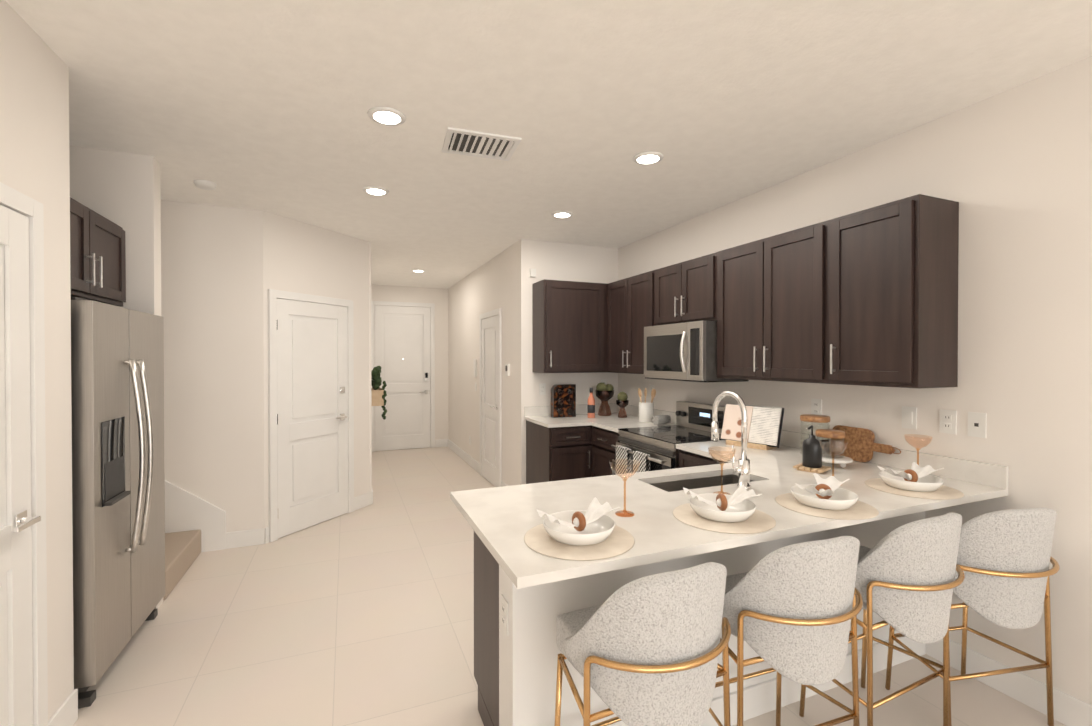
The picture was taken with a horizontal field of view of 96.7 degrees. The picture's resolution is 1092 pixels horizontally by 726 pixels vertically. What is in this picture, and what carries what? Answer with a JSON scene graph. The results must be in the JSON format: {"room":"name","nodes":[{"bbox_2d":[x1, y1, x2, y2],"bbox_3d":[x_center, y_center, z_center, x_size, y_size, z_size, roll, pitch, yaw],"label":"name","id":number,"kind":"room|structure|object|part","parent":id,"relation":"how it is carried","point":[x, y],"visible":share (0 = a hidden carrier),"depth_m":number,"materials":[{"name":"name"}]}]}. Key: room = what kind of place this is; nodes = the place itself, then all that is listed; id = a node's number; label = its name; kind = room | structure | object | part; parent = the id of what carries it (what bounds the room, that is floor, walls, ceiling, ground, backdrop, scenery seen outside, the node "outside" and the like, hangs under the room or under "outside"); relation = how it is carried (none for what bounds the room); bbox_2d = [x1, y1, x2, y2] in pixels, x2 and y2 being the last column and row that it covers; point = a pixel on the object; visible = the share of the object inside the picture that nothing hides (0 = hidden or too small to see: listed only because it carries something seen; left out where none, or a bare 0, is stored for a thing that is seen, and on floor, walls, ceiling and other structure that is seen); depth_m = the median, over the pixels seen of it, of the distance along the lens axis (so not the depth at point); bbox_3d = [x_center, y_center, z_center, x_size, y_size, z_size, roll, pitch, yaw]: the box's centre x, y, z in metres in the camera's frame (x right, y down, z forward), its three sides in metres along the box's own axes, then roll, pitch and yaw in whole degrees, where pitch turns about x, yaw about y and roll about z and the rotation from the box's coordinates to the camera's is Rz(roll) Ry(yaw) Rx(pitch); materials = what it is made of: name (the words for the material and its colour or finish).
{"room":"kitchen","nodes":[
{"label":"kitchen","id":0,"kind":"room"},
{"bbox_2d":[0,0,79,720],"bbox_3d":[-0.783,0.162,-1.083,0.140,2.740,6.690,0,1,-22],"label":"wall","id":1,"kind":"structure","parent":0,"point":[47,166],"depth_m":1.91,"materials":[{"name":"paint"}]},
{"bbox_2d":[0,182,47,725],"bbox_3d":[-1.685,0.460,1.382,0.067,2.102,0.950,0,1,-22],"label":"door","id":2,"kind":"structure","parent":1,"relation":"attached to","point":[23,639],"depth_m":1.70,"materials":[{"name":"white wood"}]},
{"bbox_3d":[-1.788,0.549,1.656,0.050,0.060,0.145,0,1,-22],"label":"handle","id":3,"kind":"part","parent":2,"relation":"part of","materials":[{"name":"silver metal"}]},
{"bbox_2d":[70,197,125,305],"bbox_3d":[-2.586,-0.557,2.311,0.714,0.460,0.900,0,1,-22],"label":"upper cabinet","id":4,"kind":"object","parent":1,"relation":"attached to","point":[97,260],"visible":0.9,"depth_m":2.49,"materials":[{"name":"brown wood"}]},
{"bbox_3d":[-2.272,-0.465,2.441,0.034,0.160,0.088,0,1,-22],"label":"handle","id":5,"kind":"part","parent":4,"relation":"part of","materials":[{"name":"silver metal"}]},
{"bbox_2d":[76,146,162,608],"bbox_3d":[-2.750,0.129,2.828,0.800,2.740,0.120,0,1,-22],"label":"wall","id":6,"kind":"structure","parent":0,"point":[124,188],"depth_m":2.88,"materials":[{"name":"paint"}]},
{"bbox_2d":[161,200,264,532],"bbox_3d":[-3.502,0.123,3.578,2.500,2.740,0.140,0,1,-22],"label":"wall","id":7,"kind":"structure","parent":0,"point":[212,286],"depth_m":3.86,"materials":[{"name":"paint"}]},
{"bbox_2d":[165,480,225,551],"bbox_3d":[-3.537,0.582,3.483,2.100,1.824,0.015,0,1,-22],"label":"trim","id":8,"kind":"structure","parent":7,"relation":"attached to","point":[185,510],"depth_m":3.81,"materials":[{"name":"white paint"}]},
{"bbox_2d":[226,527,268,548],"bbox_3d":[-2.431,1.424,3.957,0.300,0.130,0.033,0,1,-22],"label":"baseboard","id":9,"kind":"structure","parent":7,"relation":"attached to","point":[244,538],"depth_m":3.94,"materials":[{"name":"white wood"}]},
{"bbox_2d":[263,211,369,536],"bbox_3d":[-2.139,0.114,4.567,0.140,2.740,1.202,0,1,24],"label":"wall","id":10,"kind":"structure","parent":0,"point":[302,257],"depth_m":4.57,"materials":[{"name":"paint"}]},
{"bbox_2d":[267,289,353,542],"bbox_3d":[-2.110,0.435,4.430,0.669,2.101,0.639,0,1,-22],"label":"door","id":11,"kind":"structure","parent":10,"relation":"attached to","point":[310,414],"depth_m":4.37,"materials":[{"name":"white wood"}]},
{"bbox_3d":[-2.107,0.470,4.408,0.552,1.680,0.507,0,1,-22],"label":"handle","id":12,"kind":"part","parent":11,"relation":"part of","materials":[{"name":"white wood"}]},
{"bbox_2d":[369,242,371,491],"bbox_3d":[-2.472,0.098,6.462,0.140,2.740,3.070,0,1,-22],"label":"wall","id":13,"kind":"structure","parent":0,"point":[370,415],"depth_m":5.06,"materials":[{"name":"paint"}]},
{"bbox_2d":[368,489,372,504],"bbox_3d":[-2.391,1.403,6.510,0.042,0.130,3.062,0,1,-22],"label":"baseboard","id":14,"kind":"structure","parent":13,"relation":"attached to","point":[370,495],"depth_m":5.06,"materials":[{"name":"white wood"}]},
{"bbox_2d":[371,366,386,419],"bbox_3d":[-1.987,0.340,5.712,0.186,0.616,0.534,0,1,-22],"label":"potted plant","id":15,"kind":"object","parent":13,"relation":"attached to","point":[379,394],"visible":0.96,"depth_m":5.53,"materials":[{"name":"green plant"}]},
{"bbox_2d":[371,285,448,450],"bbox_3d":[-2.445,0.083,8.209,1.840,2.740,0.140,0,1,-22],"label":"wall","id":16,"kind":"structure","parent":0,"point":[438,297],"depth_m":8.37,"materials":[{"name":"paint"}]},
{"bbox_2d":[371,301,434,451],"bbox_3d":[-2.387,0.218,8.122,1.040,2.472,0.067,0,1,-22],"label":"door","id":17,"kind":"structure","parent":16,"relation":"attached to","point":[402,346],"depth_m":8.15,"materials":[{"name":"white wood"}]},
{"bbox_3d":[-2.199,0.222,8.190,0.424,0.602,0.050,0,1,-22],"label":"handle","id":18,"kind":"part","parent":17,"relation":"part of","materials":[{"name":"silver metal"}]},
{"bbox_2d":[448,239,531,485],"bbox_3d":[-0.909,0.096,6.710,0.140,2.740,3.800,0,1,-22],"label":"wall","id":19,"kind":"structure","parent":0,"point":[504,280],"depth_m":5.53,"materials":[{"name":"paint"}]},
{"bbox_2d":[448,439,479,473],"bbox_3d":[-1.285,1.395,7.432,0.014,0.130,2.200,0,1,-22],"label":"baseboard","id":20,"kind":"structure","parent":19,"relation":"attached to","point":[467,458],"depth_m":7.22,"materials":[{"name":"white wood"}]},
{"bbox_2d":[473,359,476,376],"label":"light switch","id":21,"kind":"object","parent":19,"relation":"attached to","point":[474,360],"depth_m":6.59,"materials":[{"name":"plastic"}]},
{"bbox_2d":[479,308,501,486],"bbox_3d":[-0.708,0.421,5.952,0.067,2.102,0.902,0,1,-22],"label":"door","id":22,"kind":"structure","parent":19,"relation":"attached to","point":[491,397],"depth_m":5.89,"materials":[{"name":"white wood"}]},
{"bbox_3d":[-0.722,0.457,5.972,0.055,1.680,0.730,0,1,-22],"label":"handle","id":23,"kind":"part","parent":22,"relation":"part of","materials":[{"name":"white wood"}]},
{"bbox_2d":[505,364,509,375],"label":"thermostat","id":24,"kind":"object","parent":19,"relation":"attached to","point":[507,366],"depth_m":5.27,"materials":[{"name":"plastic"}]},
{"bbox_2d":[5,0,1091,288],"bbox_3d":[-0.911,-1.276,2.264,6.700,0.080,13.000,0,1,-22],"label":"ceiling","id":25,"kind":"structure","parent":0,"point":[259,104],"depth_m":2.24,"materials":[{"name":"paint"}]},
{"bbox_2d":[194,180,216,189],"bbox_3d":[-2.356,-1.228,3.357,0.130,0.034,0.130,0,1,-22],"label":"smoke detector","id":26,"kind":"object","parent":25,"relation":"attached to","point":[205,184],"visible":1,"depth_m":3.33,"materials":[{"name":"plastic"}]},
{"bbox_2d":[363,186,388,195],"bbox_3d":[-1.228,-1.240,3.507,0.183,0.011,0.183,0,1,23],"label":"recessed light","id":27,"kind":"object","parent":25,"relation":"in","point":[373,190],"depth_m":3.48,"materials":[{"name":"white plastic"}]},
{"bbox_2d":[368,107,405,125],"bbox_3d":[-0.796,-1.231,2.431,0.183,0.011,0.183,0,1,23],"label":"recessed light","id":28,"kind":"object","parent":25,"relation":"in","point":[387,116],"depth_m":2.41,"materials":[{"name":"white plastic"}]},
{"bbox_2d":[412,269,424,271],"bbox_3d":[-1.754,-1.267,6.676,0.183,0.011,0.183,0,1,23],"label":"recessed light","id":29,"kind":"object","parent":25,"relation":"in","point":[415,270],"depth_m":6.63,"materials":[{"name":"white plastic"}]},
{"bbox_2d":[442,127,521,160],"bbox_3d":[-0.371,-1.232,2.752,0.402,0.017,0.300,0,1,-18],"label":"ceiling vent","id":30,"kind":"object","parent":25,"relation":"in","point":[478,144],"visible":1,"depth_m":2.73,"materials":[{"name":"grey plastic"}]},
{"bbox_2d":[551,211,572,217],"bbox_3d":[0.136,-1.245,4.080,0.183,0.011,0.183,0,1,23],"label":"recessed light","id":31,"kind":"object","parent":25,"relation":"in","point":[558,214],"depth_m":4.05,"materials":[{"name":"white plastic"}]},
{"bbox_2d":[633,151,663,164],"bbox_3d":[0.618,-1.236,2.937,0.183,0.011,0.183,0,1,23],"label":"recessed light","id":32,"kind":"object","parent":25,"relation":"in","point":[644,158],"depth_m":2.92,"materials":[{"name":"white plastic"}]},
{"bbox_2d":[73,447,1065,725],"bbox_3d":[-0.911,1.544,2.288,6.700,0.080,13.000,0,1,-22],"label":"floor","id":33,"kind":"structure","parent":0,"point":[363,617],"depth_m":2.61,"materials":[{"name":"tile"}]},
{"bbox_2d":[71,297,164,708],"bbox_3d":[-2.476,0.608,2.366,0.921,1.790,0.880,0,1,-22],"label":"fridge","id":34,"kind":"object","parent":33,"relation":"on","point":[118,468],"visible":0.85,"depth_m":2.28,"materials":[{"name":"grey metal"}]},
{"bbox_3d":[-2.065,0.462,2.469,0.081,0.963,0.136,0,1,-22],"label":"handle","id":35,"kind":"part","parent":34,"relation":"part of","materials":[{"name":"silver metal"}]},
{"bbox_2d":[163,530,200,599],"bbox_3d":[-3.456,0.850,3.062,1.952,1.295,0.829,0,1,-22],"label":"carpeted stairs","id":36,"kind":"structure","parent":33,"relation":"on","point":[182,550],"depth_m":3.44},
{"bbox_2d":[474,531,498,725],"bbox_3d":[0.493,1.052,2.294,1.610,0.903,0.390,0,1,-22],"label":"base cabinet","id":37,"kind":"object","parent":33,"relation":"on","point":[486,620],"visible":0.21,"depth_m":1.97,"materials":[{"name":"wood"}]},
{"bbox_2d":[462,447,1008,588],"bbox_3d":[0.900,0.536,2.014,2.348,0.130,0.570,0,1,-22],"label":"countertop","id":38,"kind":"structure","parent":37,"relation":"on","point":[502,521],"depth_m":1.99,"materials":[{"name":"white stone"}]},
{"bbox_2d":[524,524,634,560],"bbox_3d":[0.108,0.572,1.590,0.359,0.003,0.360,0,1,-28],"label":"placemat","id":39,"kind":"object","parent":38,"relation":"on","point":[616,542],"depth_m":1.51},
{"bbox_2d":[543,510,614,544],"bbox_3d":[0.109,0.546,1.601,0.240,0.048,0.240,0,1,-25],"label":"bowl","id":40,"kind":"object","parent":39,"relation":"on","point":[600,529],"depth_m":1.61,"materials":[{"name":"white ceramic"}]},
{"bbox_2d":[650,474,753,491],"bbox_3d":[0.770,0.700,2.373,0.608,0.203,0.258,0,1,-22],"label":"sink","id":41,"kind":"object","parent":38,"relation":"in","point":[679,485],"visible":0.04,"depth_m":2.51,"materials":[{"name":"silver metal"}]},
{"bbox_2d":[673,502,783,533],"bbox_3d":[0.657,0.571,1.806,0.360,0.003,0.360,0,1,26],"label":"placemat","id":42,"kind":"object","parent":38,"relation":"on","point":[759,521],"depth_m":1.73,"materials":[{"name":"beige fabric"}]},
{"bbox_2d":[688,493,756,521],"bbox_3d":[0.658,0.544,1.816,0.240,0.048,0.240,0,1,-25],"label":"bowl","id":43,"kind":"object","parent":42,"relation":"on","point":[741,511],"depth_m":1.80,"materials":[{"name":"white ceramic"}]},
{"bbox_2d":[711,391,750,489],"bbox_3d":[0.849,0.350,2.283,0.101,0.437,0.239,0,1,-22],"label":"faucet","id":44,"kind":"object","parent":38,"relation":"on","point":[742,469],"visible":0.98,"depth_m":2.20,"materials":[{"name":"silver metal"}]},
{"bbox_2d":[793,463,830,473],"bbox_3d":[1.405,0.556,2.563,0.130,0.020,0.144,0,1,-42],"label":"trivet","id":45,"kind":"object","parent":38,"relation":"on","point":[801,467],"visible":0.67,"depth_m":2.52,"materials":[{"name":"brown wood"}]},
{"bbox_2d":[802,425,821,467],"bbox_3d":[1.400,0.436,2.559,0.103,0.219,0.092,0,1,-22],"label":"soap dispenser","id":46,"kind":"object","parent":45,"relation":"on","point":[811,452],"visible":0.96,"depth_m":2.53,"materials":[{"name":"black ceramic"}]},
{"bbox_2d":[775,493,878,519],"bbox_3d":[1.118,0.569,1.948,0.360,0.003,0.360,0,1,-25],"label":"placemat","id":47,"kind":"object","parent":38,"relation":"on","point":[860,510],"depth_m":1.87,"materials":[{"name":"beige fabric"}]},
{"bbox_2d":[790,484,858,509],"bbox_3d":[1.119,0.543,1.958,0.240,0.048,0.240,0,1,-25],"label":"bowl","id":48,"kind":"object","parent":47,"relation":"on","point":[842,499],"depth_m":1.92,"materials":[{"name":"white ceramic"}]},
{"bbox_2d":[814,427,844,459],"bbox_3d":[1.571,0.448,2.684,0.139,0.147,0.139,0,1,23],"label":"jar","id":49,"kind":"object","parent":38,"relation":"on","point":[828,433],"depth_m":2.66,"materials":[{"name":"clear glass"}]},
{"bbox_2d":[822,454,852,467],"bbox_3d":[1.571,0.543,2.685,0.216,0.042,0.216,0,1,-22],"label":"marble tray","id":50,"kind":"object","parent":38,"relation":"on","point":[844,461],"visible":0.44,"depth_m":2.61,"materials":[{"name":"white stone"}]},
{"bbox_2d":[830,425,900,461],"bbox_3d":[1.809,0.468,2.761,0.044,0.190,0.400,0,1,-22],"label":"cutting board","id":51,"kind":"object","parent":38,"relation":"on","point":[861,446],"visible":0.9,"depth_m":2.78,"materials":[{"name":"brown wood"}]},
{"bbox_2d":[865,478,963,499],"bbox_3d":[1.662,0.567,2.203,0.359,0.003,0.360,0,1,-28],"label":"placemat","id":52,"kind":"object","parent":38,"relation":"on","point":[944,492],"depth_m":2.12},
{"bbox_2d":[879,470,943,491],"bbox_3d":[1.662,0.541,2.214,0.240,0.048,0.240,0,1,-25],"label":"bowl","id":53,"kind":"object","parent":52,"relation":"on","point":[928,483],"depth_m":2.16,"materials":[{"name":"white ceramic"}]},
{"bbox_2d":[526,420,589,483],"bbox_3d":[0.120,1.031,4.745,0.440,0.904,0.627,0,1,-22],"label":"base cabinet","id":54,"kind":"object","parent":33,"relation":"on","point":[563,453],"depth_m":4.48,"materials":[{"name":"brown wood"}]},
{"bbox_2d":[524,403,638,427],"bbox_3d":[0.411,0.512,4.845,1.098,0.130,0.658,0,1,-22],"label":"countertop","id":55,"kind":"structure","parent":54,"relation":"on","point":[541,415],"depth_m":4.87,"materials":[{"name":"white stone"}]},
{"bbox_2d":[551,384,575,417],"bbox_3d":[0.181,0.381,4.906,0.244,0.330,0.117,0,1,-22],"label":"wine rack","id":56,"kind":"object","parent":55,"relation":"on","point":[563,400],"visible":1,"depth_m":4.87,"materials":[{"name":"plastic"}]},
{"bbox_2d":[587,388,594,417],"bbox_3d":[0.452,0.397,4.851,0.076,0.299,0.076,0,1,-22],"label":"wine bottle","id":57,"kind":"object","parent":55,"relation":"on","point":[591,407],"visible":1,"depth_m":4.82,"materials":[{"name":"pink glass"}]},
{"bbox_2d":[595,382,613,415],"bbox_3d":[0.610,0.373,5.045,0.194,0.343,0.194,0,1,17],"label":"vase","id":58,"kind":"object","parent":55,"relation":"on","point":[604,392],"depth_m":4.99,"materials":[{"name":"brown wood"}]},
{"bbox_2d":[612,391,628,417],"bbox_3d":[0.768,0.417,4.873,0.127,0.257,0.127,0,1,-28],"label":"vase","id":59,"kind":"object","parent":55,"relation":"on","point":[622,401],"depth_m":4.84,"materials":[{"name":"brown wood"}]},
{"bbox_2d":[590,425,619,476],"bbox_3d":[0.820,1.034,4.434,0.658,0.904,0.519,0,1,-22],"label":"base cabinet","id":60,"kind":"object","parent":33,"relation":"on","point":[601,440],"depth_m":4.35,"materials":[{"name":"brown wood"}]},
{"bbox_2d":[590,407,675,432],"bbox_3d":[0.811,0.516,4.396,0.698,0.130,0.475,0,1,-22],"label":"countertop","id":61,"kind":"structure","parent":60,"relation":"on","point":[612,423],"depth_m":4.56,"materials":[{"name":"white stone"}]},
{"bbox_2d":[638,388,655,421],"bbox_3d":[0.943,0.391,4.557,0.140,0.315,0.142,0,1,-22],"label":"utensil crock","id":62,"kind":"object","parent":61,"relation":"on","point":[646,411],"visible":0.94,"depth_m":4.51,"materials":[{"name":"white ceramic"}]},
{"bbox_2d":[652,415,670,424],"bbox_3d":[1.034,0.508,4.356,0.165,0.082,0.081,0,1,-36],"label":"roll","id":63,"kind":"object","parent":61,"relation":"on","point":[660,419],"visible":1,"depth_m":4.32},
{"bbox_2d":[554,562,730,725],"bbox_3d":[0.308,1.036,1.511,0.541,0.949,0.469,0,1,-22],"label":"stool","id":64,"kind":"object","parent":33,"relation":"on","point":[645,651],"visible":1,"depth_m":1.32,"materials":[{"name":"white fabric"}]},
{"bbox_3d":[0.309,1.153,1.513,0.539,0.715,0.469,0,1,-22],"label":"frame","id":65,"kind":"part","parent":64,"relation":"part of","materials":[{"name":"gold metal"}]},
{"bbox_2d":[611,401,725,474],"bbox_3d":[1.012,0.916,3.815,0.768,1.150,0.746,0,1,-22],"label":"range","id":66,"kind":"object","parent":33,"relation":"on","point":[653,448],"visible":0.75,"depth_m":3.78,"materials":[{"name":"silver metal"}]},
{"bbox_2d":[615,445,650,474],"bbox_3d":[0.660,0.844,3.719,0.045,0.354,0.420,0,1,-22],"label":"towel","id":67,"kind":"object","parent":66,"relation":"hanging from","point":[624,453],"depth_m":3.75,"materials":[{"name":"white fabric"}]},
{"bbox_2d":[679,449,727,467],"bbox_3d":[1.330,1.044,3.195,0.658,0.904,0.630,0,1,-22],"label":"base cabinet","id":68,"kind":"object","parent":33,"relation":"on","point":[686,459],"depth_m":3.21,"materials":[{"name":"brown wood"}]},
{"bbox_2d":[676,430,825,458],"bbox_3d":[1.304,0.526,3.200,0.698,0.130,0.595,0,1,-22],"label":"countertop","id":69,"kind":"structure","parent":68,"relation":"on","point":[789,440],"depth_m":3.21,"materials":[{"name":"white stone"}]},
{"bbox_2d":[721,404,783,449],"bbox_3d":[1.384,0.425,3.270,0.162,0.269,0.400,0,1,-40],"label":"cookbook stand","id":70,"kind":"object","parent":69,"relation":"on","point":[764,426],"visible":1,"depth_m":3.23,"materials":[{"name":"white paper"}]},
{"bbox_2d":[800,414,829,455],"bbox_3d":[1.610,0.439,2.905,0.154,0.247,0.154,0,1,23],"label":"jar","id":71,"kind":"object","parent":69,"relation":"on","point":[809,418],"depth_m":2.87,"materials":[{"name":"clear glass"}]},
{"bbox_2d":[709,536,862,725],"bbox_3d":[0.834,1.034,1.735,0.542,0.949,0.473,0,1,-22],"label":"stool","id":72,"kind":"object","parent":33,"relation":"on","point":[791,612],"visible":0.83,"depth_m":1.54,"materials":[{"name":"white fabric"}]},
{"bbox_2d":[799,512,964,725],"bbox_3d":[1.377,1.032,1.964,0.542,0.949,0.473,0,1,-22],"label":"stool","id":73,"kind":"object","parent":33,"relation":"on","point":[905,583],"visible":0.75,"depth_m":1.77,"materials":[{"name":"white fabric"}]},
{"bbox_2d":[803,512,962,643],"bbox_3d":[1.373,0.796,1.960,0.540,0.480,0.475,0,1,-22],"label":"cushion","id":74,"kind":"object","parent":73,"relation":"on","point":[907,578],"depth_m":1.76,"materials":[{"name":"fabric"}]},
{"bbox_2d":[885,507,1059,725],"bbox_3d":[1.809,1.031,2.071,0.549,0.949,0.502,0,1,-22],"label":"stool","id":75,"kind":"object","parent":33,"relation":"on","point":[1004,558],"visible":0.79,"depth_m":1.88,"materials":[{"name":"white fabric"}]},
{"bbox_2d":[890,507,1056,629],"bbox_3d":[1.822,0.795,2.075,0.531,0.480,0.497,0,1,-22],"label":"cushion","id":76,"kind":"object","parent":75,"relation":"on","point":[1004,557],"depth_m":1.87,"materials":[{"name":"fabric"}]},
{"bbox_2d":[532,240,617,405],"bbox_3d":[0.314,0.108,5.235,0.980,2.740,0.140,0,1,-22],"label":"wall","id":77,"kind":"structure","parent":0,"point":[551,260],"depth_m":5.15,"materials":[{"name":"paint"}]},
{"bbox_2d":[530,269,535,276],"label":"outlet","id":78,"kind":"object","parent":77,"relation":"attached to","point":[532,271],"depth_m":4.93,"materials":[{"name":"plastic"}]},
{"bbox_2d":[539,383,545,394],"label":"outlet","id":79,"kind":"object","parent":77,"relation":"attached to","point":[542,387],"depth_m":5.01,"materials":[{"name":"plastic"}]},
{"bbox_2d":[532,279,607,372],"bbox_3d":[0.225,-0.357,4.941,0.653,0.905,0.325,0,1,-22],"label":"upper cabinet","id":80,"kind":"object","parent":77,"relation":"attached to","point":[570,318],"depth_m":4.81,"materials":[{"name":"brown wood"}]},
{"bbox_2d":[499,511,924,725],"bbox_3d":[0.895,1.053,2.162,2.249,0.903,0.160,0,1,-22],"label":"wall","id":81,"kind":"structure","parent":0,"point":[529,651],"depth_m":1.75,"materials":[{"name":"white paint"}]},
{"bbox_2d":[501,594,508,635],"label":"outlet","id":82,"kind":"object","parent":81,"relation":"attached to","point":[504,604],"depth_m":1.72,"materials":[{"name":"plastic"}]},
{"bbox_2d":[699,637,927,725],"bbox_3d":[0.904,1.440,2.085,2.237,0.130,0.037,0,1,-22],"label":"baseboard","id":83,"kind":"structure","parent":81,"relation":"attached to","point":[760,698],"depth_m":2.13,"materials":[{"name":"white wood"}]},
{"bbox_2d":[618,56,1091,704],"bbox_3d":[2.488,0.141,1.426,0.140,2.740,8.840,0,1,-22],"label":"wall","id":84,"kind":"structure","parent":0,"point":[1010,170],"depth_m":2.22,"materials":[{"name":"paint"}]},
{"bbox_2d":[608,271,651,373],"bbox_3d":[0.918,-0.355,4.620,0.325,0.907,0.820,0,1,-22],"label":"upper cabinet","id":85,"kind":"object","parent":84,"relation":"attached to","point":[629,299],"depth_m":4.54,"materials":[{"name":"brown wood"}]},
{"bbox_2d":[652,254,711,325],"bbox_3d":[1.218,-0.349,3.892,0.325,0.907,0.755,0,1,-22],"label":"upper cabinet","id":86,"kind":"object","parent":84,"relation":"attached to","point":[681,292],"depth_m":3.80,"materials":[{"name":"brown wood"}]},
{"bbox_2d":[644,321,748,381],"bbox_3d":[1.148,-0.085,3.862,0.474,0.441,0.741,0,1,-22],"label":"microwave","id":87,"kind":"object","parent":86,"relation":"attached to","point":[686,351],"visible":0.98,"depth_m":3.62,"materials":[{"name":"grey metal"}]},
{"bbox_2d":[712,223,819,382],"bbox_3d":[1.527,-0.343,3.141,0.325,0.907,0.870,0,1,-22],"label":"upper cabinet","id":88,"kind":"object","parent":84,"relation":"attached to","point":[766,291],"depth_m":3.03,"materials":[{"name":"brown wood"}]},
{"bbox_2d":[811,398,821,414],"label":"outlet","id":89,"kind":"object","parent":84,"relation":"attached to","point":[816,404],"depth_m":3.09,"materials":[{"name":"plastic"}]},
{"bbox_2d":[820,194,958,387],"bbox_3d":[1.780,-0.337,2.526,0.325,0.907,0.460,0,1,-22],"label":"upper cabinet","id":90,"kind":"object","parent":84,"relation":"attached to","point":[867,297],"depth_m":2.37,"materials":[{"name":"brown wood"}]},
{"bbox_2d":[902,406,916,428],"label":"light switch","id":91,"kind":"object","parent":84,"relation":"attached to","point":[909,414],"depth_m":2.58,"materials":[{"name":"plastic"}]},
{"bbox_2d":[939,409,956,433],"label":"outlet","id":92,"kind":"object","parent":84,"relation":"attached to","point":[948,418],"depth_m":2.41,"materials":[{"name":"plastic"}]},
{"bbox_2d":[968,412,986,437],"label":"outlet","id":93,"kind":"object","parent":84,"relation":"attached to","point":[977,423],"depth_m":2.30,"materials":[{"name":"plastic"}]},
{"bbox_2d":[928,638,1091,725],"bbox_3d":[3.028,1.459,-0.082,0.018,0.130,5.620,0,1,-22],"label":"baseboard","id":94,"kind":"structure","parent":84,"relation":"attached to","point":[1020,687],"depth_m":2.15,"materials":[{"name":"white wood"}]}
]}

